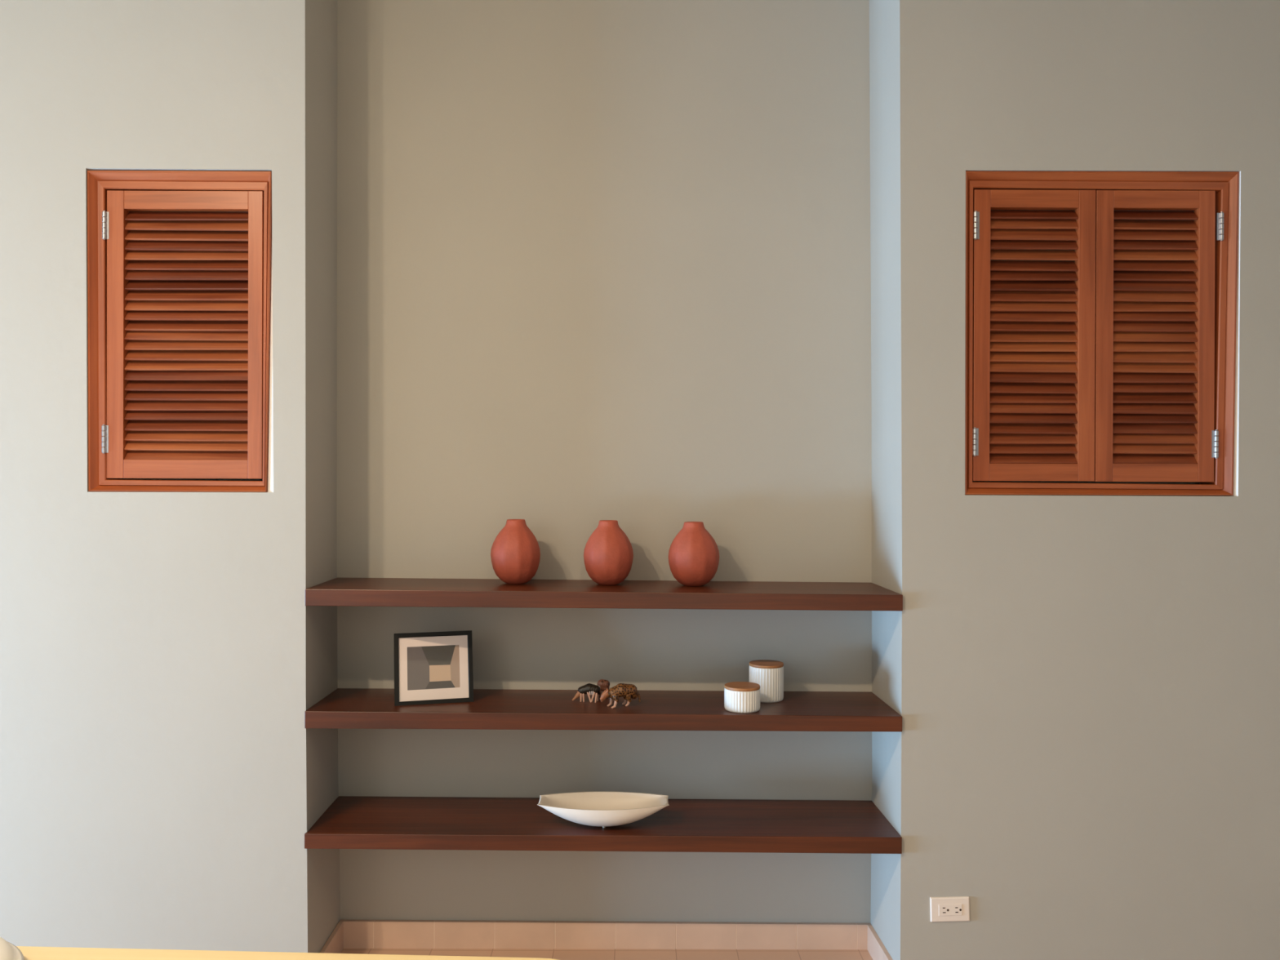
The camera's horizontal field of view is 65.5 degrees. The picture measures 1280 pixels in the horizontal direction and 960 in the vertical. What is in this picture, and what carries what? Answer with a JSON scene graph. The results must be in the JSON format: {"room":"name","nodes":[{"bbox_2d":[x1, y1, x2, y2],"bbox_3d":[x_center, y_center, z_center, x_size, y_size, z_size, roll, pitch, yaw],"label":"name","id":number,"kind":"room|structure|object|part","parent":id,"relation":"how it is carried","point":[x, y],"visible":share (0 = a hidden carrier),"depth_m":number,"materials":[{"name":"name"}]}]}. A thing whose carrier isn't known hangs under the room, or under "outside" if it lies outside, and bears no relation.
{"room":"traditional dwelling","nodes":[
{"label":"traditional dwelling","id":0,"kind":"room"},
{"bbox_2d":[0,0,307,952],"bbox_3d":[-3.067,-0.216,2.957,4.212,3.450,0.130,0,0,0],"label":"wall","id":1,"kind":"structure","parent":0,"point":[153,793],"depth_m":2.90,"materials":[{"name":"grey paint"}]},
{"bbox_2d":[87,170,271,492],"bbox_3d":[-1.344,-0.433,2.947,0.534,0.934,0.097,0,0,0],"label":"louvered shutter","id":2,"kind":"object","parent":1,"relation":"attached to","point":[188,397],"visible":1,"depth_m":2.92,"materials":[{"name":"brown wood"}]},
{"bbox_2d":[305,0,902,959],"bbox_3d":[-0.109,-0.207,3.064,1.750,3.450,0.330,0,0,0],"label":"wall niche","id":3,"kind":"object","parent":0,"point":[571,266],"visible":0.88,"depth_m":3.23,"materials":[{"name":"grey paint"}]},
{"bbox_2d":[304,795,902,853],"bbox_3d":[-0.108,1.056,3.061,1.739,0.056,0.341,0,0,0],"label":"wall shelf","id":4,"kind":"object","parent":3,"relation":"attached to","point":[350,822],"visible":0.94,"depth_m":2.95,"materials":[{"name":"brown wood"}]},
{"bbox_2d":[537,791,668,827],"bbox_3d":[-0.109,0.995,2.980,0.391,0.074,0.174,0,0,0],"label":"bowl","id":5,"kind":"object","parent":4,"relation":"on","point":[603,809],"visible":1,"depth_m":3.02,"materials":[{"name":"beige ceramic"}]},
{"bbox_2d":[304,688,902,731],"bbox_3d":[-0.109,0.701,3.060,1.743,0.056,0.341,0,0,0],"label":"wall shelf","id":6,"kind":"object","parent":3,"relation":"attached to","point":[344,708],"visible":0.97,"depth_m":2.90,"materials":[{"name":"brown wood"}]},
{"bbox_2d":[393,630,473,706],"bbox_3d":[-0.628,0.572,3.031,0.234,0.214,0.066,0,0,-17],"label":"picture frame","id":7,"kind":"object","parent":6,"relation":"on","point":[430,668],"visible":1,"depth_m":3.03,"materials":[{"name":"black paint"}]},
{"bbox_2d":[407,644,459,690],"bbox_3d":[-0.628,0.570,3.031,0.156,0.129,0.001,0,-13,-17],"label":"art print","id":8,"kind":"object","parent":7,"relation":"attached to","point":[432,667],"depth_m":3.03},
{"bbox_2d":[572,683,600,702],"bbox_3d":[-0.164,0.651,3.052,0.084,0.056,0.036,0,0,11],"label":"figurine","id":9,"kind":"object","parent":6,"relation":"on","point":[588,688],"visible":1,"depth_m":3.04,"materials":[{"name":"wood"}]},
{"bbox_3d":[-0.155,0.663,3.038,0.016,0.033,0.007,0,0,25],"label":"leg","id":10,"kind":"part","parent":9,"relation":"part of","materials":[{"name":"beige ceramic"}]},
{"bbox_2d":[597,679,609,698],"bbox_3d":[-0.115,0.651,3.105,0.043,0.058,0.032,0,0,0],"label":"animal figurine","id":11,"kind":"object","parent":6,"relation":"on","point":[603,684],"visible":0.63,"depth_m":3.10,"materials":[{"name":"brown wood"}]},
{"bbox_2d":[600,683,640,708],"bbox_3d":[-0.059,0.644,2.987,0.130,0.070,0.045,0,0,-25],"label":"figurine","id":12,"kind":"object","parent":6,"relation":"on","point":[628,691],"visible":1,"depth_m":2.97,"materials":[{"name":"brown wood"}]},
{"bbox_3d":[-0.089,0.664,2.987,0.021,0.031,0.011,0,0,-41],"label":"leg","id":13,"kind":"part","parent":12,"relation":"part of","materials":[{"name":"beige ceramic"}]},
{"bbox_3d":[-0.075,0.664,2.963,0.022,0.031,0.011,0,0,-18],"label":"leg","id":14,"kind":"part","parent":12,"relation":"part of","materials":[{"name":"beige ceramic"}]},
{"bbox_2d":[724,681,759,713],"bbox_3d":[0.304,0.646,2.960,0.106,0.073,0.106,0,0,0],"label":"storage jar","id":15,"kind":"object","parent":6,"relation":"on","point":[740,697],"visible":1,"depth_m":2.92,"materials":[{"name":"white ceramic"}]},
{"bbox_3d":[0.304,0.618,2.960,0.106,0.016,0.106,0,0,0],"label":"jar lid","id":16,"kind":"part","parent":15,"relation":"part of","materials":[{"name":"brown wood"}]},
{"bbox_2d":[748,659,783,702],"bbox_3d":[0.394,0.627,3.103,0.107,0.114,0.107,0,0,0],"label":"storage jar","id":17,"kind":"object","parent":6,"relation":"on","point":[768,673],"visible":0.88,"depth_m":3.06,"materials":[{"name":"white ceramic"}]},
{"bbox_3d":[0.394,0.578,3.103,0.107,0.016,0.107,0,0,0],"label":"jar lid","id":18,"kind":"part","parent":17,"relation":"part of","materials":[{"name":"brown wood"}]},
{"bbox_2d":[305,577,902,610],"bbox_3d":[-0.109,0.348,3.059,1.745,0.059,0.341,0,0,0],"label":"wall shelf","id":19,"kind":"object","parent":3,"relation":"attached to","point":[344,592],"visible":0.98,"depth_m":2.89,"materials":[{"name":"brown wood"}]},
{"bbox_2d":[490,519,540,584],"bbox_3d":[-0.387,0.222,3.095,0.154,0.199,0.154,0,0,0],"label":"vase","id":20,"kind":"object","parent":19,"relation":"on","point":[515,552],"visible":1,"depth_m":3.04,"materials":[{"name":"ceramic"}]},
{"bbox_2d":[583,520,633,585],"bbox_3d":[-0.098,0.225,3.090,0.155,0.199,0.155,0,0,0],"label":"vase","id":21,"kind":"object","parent":19,"relation":"on","point":[608,553],"visible":1,"depth_m":3.04,"materials":[{"name":"ceramic"}]},
{"bbox_2d":[668,521,719,586],"bbox_3d":[0.167,0.229,3.086,0.159,0.197,0.160,0,0,0],"label":"vase","id":22,"kind":"object","parent":19,"relation":"on","point":[693,553],"visible":1,"depth_m":3.03,"materials":[{"name":"ceramic"}]},
{"bbox_2d":[320,919,893,959],"bbox_3d":[-0.106,1.474,3.068,1.732,0.088,0.330,0,0,0],"label":"baseboard","id":23,"kind":"structure","parent":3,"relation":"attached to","point":[348,934],"depth_m":3.22,"materials":[{"name":"tile"}]},
{"bbox_2d":[340,948,872,959],"bbox_3d":[-0.924,1.570,1.092,8.900,0.100,4.580,0,0,0],"label":"floor","id":24,"kind":"structure","parent":0,"point":[561,954],"depth_m":3.19,"materials":[{"name":"tile"}]},
{"bbox_2d":[16,946,559,959],"bbox_3d":[-1.003,1.145,1.281,1.840,0.750,0.728,0,0,2],"label":"dining table","id":25,"kind":"object","parent":24,"relation":"on","point":[29,953],"visible":1,"depth_m":1.61,"materials":[{"name":"yellow wood"}]},
{"bbox_2d":[0,937,24,959],"bbox_3d":[-1.107,0.714,1.449,0.361,0.110,0.361,0,0,0],"label":"bowl","id":26,"kind":"object","parent":25,"relation":"on","point":[8,951],"visible":1,"depth_m":1.54,"materials":[{"name":"white ceramic"}]},
{"bbox_2d":[899,0,1279,959],"bbox_3d":[2.038,-0.200,2.969,2.578,3.450,0.130,0,0,0],"label":"wall","id":27,"kind":"structure","parent":0,"point":[1091,685],"depth_m":2.90,"materials":[{"name":"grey paint"}]},
{"bbox_2d":[929,896,969,921],"bbox_3d":[0.904,1.252,2.901,0.114,0.071,0.009,-1,0,0],"label":"wall outlet","id":28,"kind":"object","parent":27,"relation":"attached to","point":[952,908],"visible":1,"depth_m":2.90,"materials":[{"name":"beige plastic"}]},
{"bbox_2d":[938,903,962,915],"bbox_3d":[0.904,1.252,2.898,0.069,0.035,0.002,0,0,0],"label":"receptacle","id":29,"kind":"object","parent":28,"relation":"attached to","point":[944,909],"depth_m":2.90,"materials":[{"name":"beige plastic"}]},
{"bbox_2d":[964,171,1239,495],"bbox_3d":[1.348,-0.429,2.954,0.798,0.945,0.097,0,0,0],"label":"louvered shutter","id":30,"kind":"object","parent":27,"relation":"attached to","point":[1090,368],"visible":1,"depth_m":2.92,"materials":[{"name":"brown wood"}]},
{"bbox_3d":[1.158,-0.424,2.936,0.356,0.855,0.030,0,0,0],"label":"shutter door","id":31,"kind":"part","parent":30,"relation":"part of","materials":[{"name":"brown wood"}]},
{"bbox_3d":[1.513,-0.422,2.937,0.348,0.856,0.030,0,0,0],"label":"shutter door","id":32,"kind":"part","parent":30,"relation":"part of","materials":[{"name":"brown wood"}]}
]}

